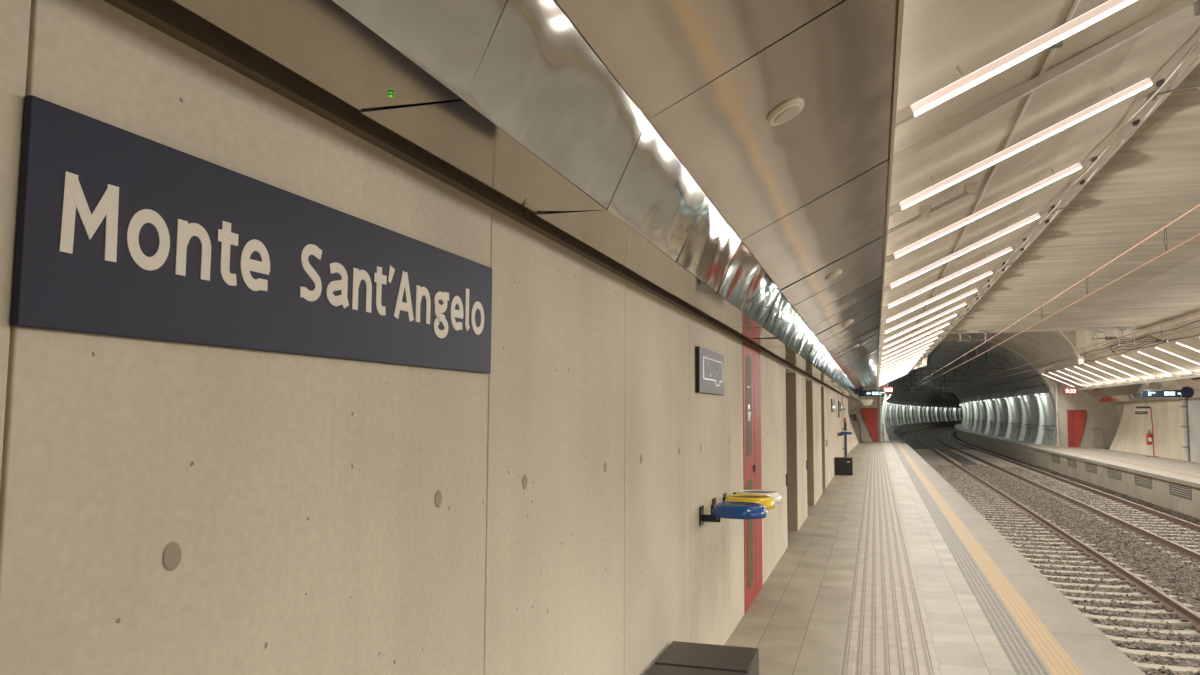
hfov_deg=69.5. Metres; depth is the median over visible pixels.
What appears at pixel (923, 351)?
light bar
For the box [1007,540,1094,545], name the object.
sleeper
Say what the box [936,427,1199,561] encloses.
rail
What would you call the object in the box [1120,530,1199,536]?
sleeper
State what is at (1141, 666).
sleeper
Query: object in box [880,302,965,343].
light bar
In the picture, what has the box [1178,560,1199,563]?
sleeper
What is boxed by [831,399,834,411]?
wall plate
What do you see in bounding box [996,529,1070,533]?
sleeper
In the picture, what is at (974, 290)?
light bar
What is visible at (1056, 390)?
vertical pipe
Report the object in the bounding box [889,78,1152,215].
light bar
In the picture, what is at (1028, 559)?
sleeper
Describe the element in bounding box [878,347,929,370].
light bar
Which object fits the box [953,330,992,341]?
support
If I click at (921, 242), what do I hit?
light bar
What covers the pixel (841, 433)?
holder
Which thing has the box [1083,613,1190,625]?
sleeper
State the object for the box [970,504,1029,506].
sleeper
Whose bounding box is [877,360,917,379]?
light bar
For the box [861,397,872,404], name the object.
lamp
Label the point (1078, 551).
sleeper
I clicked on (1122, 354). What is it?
light bar
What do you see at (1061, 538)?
sleeper
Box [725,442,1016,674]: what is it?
floor
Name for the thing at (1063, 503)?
sleeper
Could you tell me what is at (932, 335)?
light bar
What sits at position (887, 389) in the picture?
clock
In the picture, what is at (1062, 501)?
sleeper
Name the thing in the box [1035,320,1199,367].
cable
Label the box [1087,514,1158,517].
sleeper
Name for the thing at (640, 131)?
ceiling
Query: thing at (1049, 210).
ceiling hook
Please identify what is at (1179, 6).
bar
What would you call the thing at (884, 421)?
ribs
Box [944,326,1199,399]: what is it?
wire
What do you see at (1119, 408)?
wall
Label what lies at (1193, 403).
wall
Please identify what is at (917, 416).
handrail
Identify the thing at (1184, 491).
vent
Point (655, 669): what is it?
seat
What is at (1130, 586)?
sleeper
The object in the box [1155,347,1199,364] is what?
light bar
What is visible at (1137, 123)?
cable
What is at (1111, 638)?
sleeper
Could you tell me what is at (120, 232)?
name sign
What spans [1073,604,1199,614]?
sleeper
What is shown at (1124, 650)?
sleeper
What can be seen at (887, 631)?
strip
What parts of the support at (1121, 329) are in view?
plate, plate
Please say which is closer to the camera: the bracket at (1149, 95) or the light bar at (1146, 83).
the light bar at (1146, 83)
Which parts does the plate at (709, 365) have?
plate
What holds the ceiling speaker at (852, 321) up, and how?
attached to the ceiling at (640, 131)
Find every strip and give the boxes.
[839,443,940,674]
[892,443,1050,674]
[896,443,1083,674]
[1047,447,1199,477]
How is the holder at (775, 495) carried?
attached to the wall at (167, 508)
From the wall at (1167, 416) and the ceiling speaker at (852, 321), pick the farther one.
the wall at (1167, 416)
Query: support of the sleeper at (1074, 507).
on the bed
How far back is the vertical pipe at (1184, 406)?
32.10 m
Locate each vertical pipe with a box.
[842,397,845,456]
[879,396,881,441]
[1054,383,1059,446]
[1179,398,1190,460]
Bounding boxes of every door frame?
[786,373,796,530]
[806,381,813,505]
[821,387,824,488]
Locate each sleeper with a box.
[968,502,1011,503]
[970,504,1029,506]
[973,506,1017,508]
[974,508,1033,510]
[976,510,1036,513]
[978,512,1028,515]
[981,515,1045,517]
[983,517,1053,520]
[987,520,1040,523]
[990,523,1064,526]
[993,526,1068,530]
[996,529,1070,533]
[1002,533,1081,537]
[1003,536,1084,540]
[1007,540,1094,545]
[1011,544,1099,548]
[1016,548,1111,554]
[1021,553,1114,559]
[1026,558,1126,564]
[1031,563,1131,569]
[1036,568,1144,576]
[1042,574,1150,582]
[1050,581,1170,590]
[1057,588,1181,598]
[1062,501,1121,504]
[1063,503,1127,505]
[1065,596,1193,606]
[1069,505,1132,508]
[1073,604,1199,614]
[1074,507,1138,510]
[1076,509,1145,512]
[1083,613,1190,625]
[1086,512,1151,515]
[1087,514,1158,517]
[1093,623,1199,636]
[1096,517,1165,520]
[1097,518,1173,523]
[1100,521,1181,526]
[1105,635,1199,646]
[1111,524,1190,529]
[1116,527,1199,532]
[1118,647,1199,658]
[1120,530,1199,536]
[1132,534,1199,539]
[1132,661,1199,672]
[1139,538,1198,542]
[1146,542,1198,547]
[1154,546,1199,550]
[1171,555,1189,558]
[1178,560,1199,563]
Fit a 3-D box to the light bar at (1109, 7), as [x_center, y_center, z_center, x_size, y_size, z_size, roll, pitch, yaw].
[1.844,-1.237,3.732,1.965,0.945,0.052,-1,-5,18]
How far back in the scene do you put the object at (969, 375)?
60.99 m
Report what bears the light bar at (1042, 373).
hanging from the ceiling at (1084, 339)
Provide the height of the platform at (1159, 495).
1.050 m
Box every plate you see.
[695,346,723,394]
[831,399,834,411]
[838,401,839,416]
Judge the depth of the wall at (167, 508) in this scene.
1.75 m
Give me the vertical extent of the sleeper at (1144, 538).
0.158 m
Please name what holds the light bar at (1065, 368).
hanging from the ceiling at (1084, 339)
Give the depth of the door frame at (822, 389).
18.22 m
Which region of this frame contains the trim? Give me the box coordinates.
[103,0,848,397]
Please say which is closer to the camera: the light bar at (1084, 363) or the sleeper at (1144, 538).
the sleeper at (1144, 538)
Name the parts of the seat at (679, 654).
panel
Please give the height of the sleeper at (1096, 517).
0.134 m
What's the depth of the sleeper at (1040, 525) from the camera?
21.18 m
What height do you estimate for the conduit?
0.030 m
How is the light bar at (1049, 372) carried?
hanging from the ceiling at (1084, 339)
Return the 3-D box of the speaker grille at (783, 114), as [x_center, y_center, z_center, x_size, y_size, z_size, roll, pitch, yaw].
[0.614,-0.735,2.843,0.083,0.048,0.092,-1,-5,18]
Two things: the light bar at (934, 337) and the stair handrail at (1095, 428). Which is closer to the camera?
the light bar at (934, 337)
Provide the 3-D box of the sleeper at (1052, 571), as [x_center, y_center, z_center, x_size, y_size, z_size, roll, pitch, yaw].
[8.175,4.101,15.008,2.440,0.158,0.240,-1,-5,18]
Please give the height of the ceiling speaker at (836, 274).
0.074 m
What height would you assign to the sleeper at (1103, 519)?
0.158 m
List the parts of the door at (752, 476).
glazing frame, glazing frame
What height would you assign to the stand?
2.040 m
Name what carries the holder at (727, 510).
attached to the wall at (167, 508)
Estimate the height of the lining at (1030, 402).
3.000 m
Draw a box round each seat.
[644,664,745,674]
[655,641,758,674]
[835,457,852,474]
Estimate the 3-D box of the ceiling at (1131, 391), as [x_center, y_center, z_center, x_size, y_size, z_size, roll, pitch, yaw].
[15.131,0.381,14.109,1.036,0.669,60.000,-1,-5,18]
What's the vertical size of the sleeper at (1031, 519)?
0.158 m
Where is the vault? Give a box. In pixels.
[886,339,1056,445]
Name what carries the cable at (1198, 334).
attached to the ceiling at (1084, 339)
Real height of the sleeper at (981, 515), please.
0.158 m
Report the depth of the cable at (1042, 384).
57.85 m
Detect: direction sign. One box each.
[858,382,884,395]
[1141,379,1193,397]
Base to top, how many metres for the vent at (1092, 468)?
0.370 m
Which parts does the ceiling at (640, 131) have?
edge trim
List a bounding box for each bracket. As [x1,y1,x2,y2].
[888,182,977,232]
[1146,86,1199,100]
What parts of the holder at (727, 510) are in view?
wall plate, arm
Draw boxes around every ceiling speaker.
[767,98,804,125]
[825,270,842,280]
[843,320,853,326]
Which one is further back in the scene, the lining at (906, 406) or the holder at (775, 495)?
the lining at (906, 406)
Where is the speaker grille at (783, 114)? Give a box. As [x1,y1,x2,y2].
[775,106,799,122]
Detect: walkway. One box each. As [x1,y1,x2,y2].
[885,420,962,442]
[955,428,1034,464]
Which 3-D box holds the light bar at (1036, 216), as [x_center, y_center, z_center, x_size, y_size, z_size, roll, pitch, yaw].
[3.542,-0.774,9.075,1.965,0.945,0.052,-1,-5,18]
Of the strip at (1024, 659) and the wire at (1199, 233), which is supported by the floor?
the strip at (1024, 659)
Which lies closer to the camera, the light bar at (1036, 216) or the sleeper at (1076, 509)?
the light bar at (1036, 216)
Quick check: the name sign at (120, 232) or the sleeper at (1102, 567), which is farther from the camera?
the sleeper at (1102, 567)
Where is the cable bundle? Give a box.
[1102,329,1167,354]
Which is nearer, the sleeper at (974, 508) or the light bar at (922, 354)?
the sleeper at (974, 508)
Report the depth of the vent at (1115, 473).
30.18 m
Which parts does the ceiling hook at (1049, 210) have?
hook rod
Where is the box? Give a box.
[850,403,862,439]
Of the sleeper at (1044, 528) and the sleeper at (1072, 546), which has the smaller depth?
the sleeper at (1072, 546)
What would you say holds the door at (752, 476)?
in the wall at (167, 508)
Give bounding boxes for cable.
[888,381,953,404]
[921,38,1199,359]
[925,55,1199,356]
[957,375,1037,399]
[960,384,1043,402]
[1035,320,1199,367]
[1046,334,1199,370]
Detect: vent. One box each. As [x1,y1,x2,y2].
[1052,454,1059,463]
[1067,458,1076,467]
[1085,462,1096,473]
[1107,467,1121,480]
[1134,473,1151,488]
[1169,481,1191,499]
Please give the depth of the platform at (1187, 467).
30.99 m
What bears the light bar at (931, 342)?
hanging from the ceiling at (939, 36)
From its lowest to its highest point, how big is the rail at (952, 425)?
0.149 m
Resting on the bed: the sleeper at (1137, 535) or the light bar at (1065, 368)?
the sleeper at (1137, 535)
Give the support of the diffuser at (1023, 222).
attached to the light bar at (1036, 216)
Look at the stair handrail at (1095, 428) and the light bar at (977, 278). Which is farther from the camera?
the stair handrail at (1095, 428)
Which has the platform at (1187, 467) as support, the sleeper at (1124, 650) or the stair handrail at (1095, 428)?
the stair handrail at (1095, 428)
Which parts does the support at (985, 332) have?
plate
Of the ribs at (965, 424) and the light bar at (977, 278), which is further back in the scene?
the ribs at (965, 424)
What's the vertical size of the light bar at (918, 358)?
0.945 m
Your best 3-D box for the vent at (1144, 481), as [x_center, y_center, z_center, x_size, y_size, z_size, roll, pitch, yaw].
[16.919,4.447,26.839,0.132,0.370,1.800,-1,-5,18]
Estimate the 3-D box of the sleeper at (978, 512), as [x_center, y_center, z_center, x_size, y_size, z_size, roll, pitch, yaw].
[10.892,4.854,23.555,2.440,0.134,0.240,-1,-5,18]
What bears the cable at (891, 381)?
attached to the vault
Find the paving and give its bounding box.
[955,424,1053,446]
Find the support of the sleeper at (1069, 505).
on the bed
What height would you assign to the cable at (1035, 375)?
0.078 m
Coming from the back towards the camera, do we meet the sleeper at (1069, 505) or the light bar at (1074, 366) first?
the light bar at (1074, 366)
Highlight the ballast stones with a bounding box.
[930,465,1199,674]
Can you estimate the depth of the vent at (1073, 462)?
36.64 m
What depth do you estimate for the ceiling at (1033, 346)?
40.33 m
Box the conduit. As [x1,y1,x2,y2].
[898,0,1080,364]
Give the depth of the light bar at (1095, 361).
32.92 m
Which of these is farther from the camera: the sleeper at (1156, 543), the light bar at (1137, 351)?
the light bar at (1137, 351)
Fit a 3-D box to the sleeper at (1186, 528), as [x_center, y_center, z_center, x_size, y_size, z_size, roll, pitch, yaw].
[13.452,4.629,20.866,2.440,0.158,0.240,-1,-5,18]
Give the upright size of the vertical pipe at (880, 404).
2.500 m
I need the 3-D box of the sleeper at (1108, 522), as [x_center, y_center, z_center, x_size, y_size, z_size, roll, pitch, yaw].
[13.633,4.678,21.436,2.440,0.158,0.240,-1,-5,18]
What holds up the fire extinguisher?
hanging from the stand
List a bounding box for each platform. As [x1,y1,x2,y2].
[1030,447,1199,487]
[1034,450,1199,518]
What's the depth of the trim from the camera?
1.73 m
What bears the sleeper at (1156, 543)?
on the bed
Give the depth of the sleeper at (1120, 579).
14.35 m
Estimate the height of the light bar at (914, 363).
0.945 m
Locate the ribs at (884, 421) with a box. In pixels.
[881,393,960,442]
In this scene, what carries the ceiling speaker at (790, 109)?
attached to the ceiling at (640, 131)
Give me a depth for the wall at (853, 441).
39.41 m
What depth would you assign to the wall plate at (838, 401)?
25.17 m
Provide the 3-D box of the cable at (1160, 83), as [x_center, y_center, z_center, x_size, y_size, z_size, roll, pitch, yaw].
[8.165,-0.541,19.562,0.040,0.067,54.000,-1,-5,18]
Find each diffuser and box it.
[895,218,1026,281]
[912,0,1109,104]
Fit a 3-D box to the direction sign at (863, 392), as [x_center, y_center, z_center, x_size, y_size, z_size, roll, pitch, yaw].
[10.780,2.044,34.358,1.008,0.585,0.130,-1,-5,18]
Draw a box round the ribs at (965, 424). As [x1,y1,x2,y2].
[961,393,1043,443]
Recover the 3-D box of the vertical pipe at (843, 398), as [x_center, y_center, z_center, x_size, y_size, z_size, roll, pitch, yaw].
[7.814,2.945,27.698,0.128,2.100,0.112,-1,-5,18]
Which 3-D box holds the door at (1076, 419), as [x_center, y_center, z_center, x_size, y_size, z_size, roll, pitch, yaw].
[24.638,4.702,44.652,0.880,1.920,0.110,-1,-5,18]
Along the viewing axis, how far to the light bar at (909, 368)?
39.25 m
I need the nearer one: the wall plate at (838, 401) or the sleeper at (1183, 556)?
the sleeper at (1183, 556)
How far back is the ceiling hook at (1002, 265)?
13.26 m
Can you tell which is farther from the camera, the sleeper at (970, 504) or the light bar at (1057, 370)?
the light bar at (1057, 370)
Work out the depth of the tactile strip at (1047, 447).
29.67 m
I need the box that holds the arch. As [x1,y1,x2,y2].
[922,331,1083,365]
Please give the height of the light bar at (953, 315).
0.945 m
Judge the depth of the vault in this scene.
64.75 m
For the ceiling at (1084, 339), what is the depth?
29.67 m
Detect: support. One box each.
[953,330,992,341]
[1087,327,1130,339]
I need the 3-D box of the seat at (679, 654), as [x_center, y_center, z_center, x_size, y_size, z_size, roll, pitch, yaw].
[0.516,1.737,4.114,0.429,0.440,0.408,-1,-5,18]
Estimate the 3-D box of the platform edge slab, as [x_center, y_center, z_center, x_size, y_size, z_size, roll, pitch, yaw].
[6.792,3.711,16.682,0.370,1.301,60.400,-1,-5,18]
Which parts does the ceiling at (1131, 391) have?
edge trim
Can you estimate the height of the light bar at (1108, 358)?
0.945 m
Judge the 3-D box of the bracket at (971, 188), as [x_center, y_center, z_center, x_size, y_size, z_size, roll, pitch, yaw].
[2.446,-0.949,6.412,0.642,0.330,0.140,-1,-5,18]
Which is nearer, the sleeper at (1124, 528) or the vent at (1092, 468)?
the sleeper at (1124, 528)
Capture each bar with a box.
[877,358,919,377]
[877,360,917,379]
[877,363,915,380]
[877,365,913,382]
[877,368,911,383]
[877,370,909,384]
[877,371,908,385]
[878,337,937,364]
[878,342,932,367]
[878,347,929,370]
[878,351,925,373]
[878,354,922,375]
[879,314,956,350]
[879,323,948,355]
[879,330,942,360]
[880,288,977,335]
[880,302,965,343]
[881,271,991,324]
[882,247,1011,310]
[884,213,1039,291]
[886,163,1081,262]
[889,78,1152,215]
[893,0,1199,165]
[895,0,1136,126]
[1042,373,1079,388]
[1049,372,1087,387]
[1057,370,1096,386]
[1065,368,1106,384]
[1074,366,1118,383]
[1084,363,1130,382]
[1095,361,1145,380]
[1108,358,1161,378]
[1122,354,1178,376]
[1137,351,1199,374]
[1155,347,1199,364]
[1176,342,1199,351]
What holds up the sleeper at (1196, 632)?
on the bed
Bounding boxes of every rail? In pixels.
[903,425,954,442]
[919,426,1199,628]
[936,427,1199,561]
[948,429,1199,530]
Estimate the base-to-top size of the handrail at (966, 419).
1.062 m
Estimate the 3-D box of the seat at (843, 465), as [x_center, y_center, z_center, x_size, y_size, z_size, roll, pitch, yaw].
[6.277,3.307,22.250,0.429,0.440,0.411,-1,-5,18]
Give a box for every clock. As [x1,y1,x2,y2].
[883,379,892,392]
[1063,381,1075,394]
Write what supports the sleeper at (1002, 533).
on the bed
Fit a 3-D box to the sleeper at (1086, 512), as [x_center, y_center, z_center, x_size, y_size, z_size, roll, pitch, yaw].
[14.358,4.888,23.714,2.440,0.134,0.240,-1,-5,18]
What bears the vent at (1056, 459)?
attached to the platform at (1159, 495)
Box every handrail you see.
[883,416,926,435]
[966,419,1053,437]
[1091,428,1104,447]
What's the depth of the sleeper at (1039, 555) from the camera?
16.63 m
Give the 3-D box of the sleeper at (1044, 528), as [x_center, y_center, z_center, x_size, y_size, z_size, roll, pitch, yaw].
[9.987,4.595,20.707,2.440,0.158,0.240,-1,-5,18]
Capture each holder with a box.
[699,502,767,525]
[712,494,775,509]
[723,490,782,503]
[838,432,852,435]
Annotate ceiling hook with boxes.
[1001,262,1027,267]
[1048,205,1084,213]
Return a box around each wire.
[911,204,1199,398]
[914,233,1199,399]
[943,312,1199,397]
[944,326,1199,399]
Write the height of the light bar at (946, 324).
0.945 m
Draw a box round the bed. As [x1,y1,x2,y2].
[896,426,1199,674]
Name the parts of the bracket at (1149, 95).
hook rod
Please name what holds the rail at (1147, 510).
on the bed
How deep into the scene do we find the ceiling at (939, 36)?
5.43 m
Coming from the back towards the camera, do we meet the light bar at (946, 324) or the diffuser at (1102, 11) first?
the light bar at (946, 324)
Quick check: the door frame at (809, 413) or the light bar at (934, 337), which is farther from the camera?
the light bar at (934, 337)
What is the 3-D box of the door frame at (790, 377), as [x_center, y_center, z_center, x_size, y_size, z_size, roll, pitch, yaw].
[2.022,1.492,11.189,0.890,2.140,1.560,-1,-5,18]
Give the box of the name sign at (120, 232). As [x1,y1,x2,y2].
[10,95,491,373]
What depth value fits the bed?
19.02 m
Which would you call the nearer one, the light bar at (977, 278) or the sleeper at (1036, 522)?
the light bar at (977, 278)
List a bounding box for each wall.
[0,0,848,674]
[848,338,1116,447]
[848,414,858,451]
[1109,399,1184,460]
[1116,404,1123,429]
[1187,398,1199,462]
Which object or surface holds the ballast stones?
on the bed
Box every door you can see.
[742,342,762,612]
[861,408,878,441]
[1067,410,1085,446]
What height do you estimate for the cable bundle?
0.791 m
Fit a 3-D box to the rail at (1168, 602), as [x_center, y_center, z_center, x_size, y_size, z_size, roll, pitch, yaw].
[41.151,10.797,92.911,14.301,0.149,195.114,-1,-5,18]
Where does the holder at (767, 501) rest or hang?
attached to the wall at (167, 508)
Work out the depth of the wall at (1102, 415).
44.84 m
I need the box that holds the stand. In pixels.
[1135,406,1158,456]
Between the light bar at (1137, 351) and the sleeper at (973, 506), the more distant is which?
the light bar at (1137, 351)
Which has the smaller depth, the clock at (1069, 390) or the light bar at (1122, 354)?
the light bar at (1122, 354)
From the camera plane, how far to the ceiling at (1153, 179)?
13.35 m
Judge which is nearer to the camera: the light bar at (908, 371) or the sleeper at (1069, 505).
the sleeper at (1069, 505)
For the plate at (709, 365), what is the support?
attached to the wall at (167, 508)
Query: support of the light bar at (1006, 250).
hanging from the ceiling at (939, 36)
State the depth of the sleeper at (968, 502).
26.31 m
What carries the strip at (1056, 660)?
on the floor
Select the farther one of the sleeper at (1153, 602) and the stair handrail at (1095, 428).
the stair handrail at (1095, 428)
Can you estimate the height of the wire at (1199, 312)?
0.931 m
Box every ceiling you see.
[173,0,903,401]
[848,0,1199,398]
[905,331,1077,374]
[948,62,1199,333]
[1038,312,1199,404]
[1079,375,1199,401]
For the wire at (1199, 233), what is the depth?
12.77 m
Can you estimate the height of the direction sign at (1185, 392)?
0.620 m
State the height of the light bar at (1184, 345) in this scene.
0.945 m
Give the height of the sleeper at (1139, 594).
0.158 m
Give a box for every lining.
[881,394,962,442]
[963,393,1056,445]
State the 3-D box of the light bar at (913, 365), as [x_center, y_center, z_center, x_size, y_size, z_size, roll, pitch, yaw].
[12.599,1.694,37.568,1.965,0.945,0.052,-1,-5,18]
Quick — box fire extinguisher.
[1146,430,1152,444]
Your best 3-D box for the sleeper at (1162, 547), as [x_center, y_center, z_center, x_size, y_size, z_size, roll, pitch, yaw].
[12.365,4.333,17.447,2.440,0.158,0.240,-1,-5,18]
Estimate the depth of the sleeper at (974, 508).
24.66 m
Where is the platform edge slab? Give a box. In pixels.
[900,443,1145,674]
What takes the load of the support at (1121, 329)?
attached to the ceiling at (1153, 179)

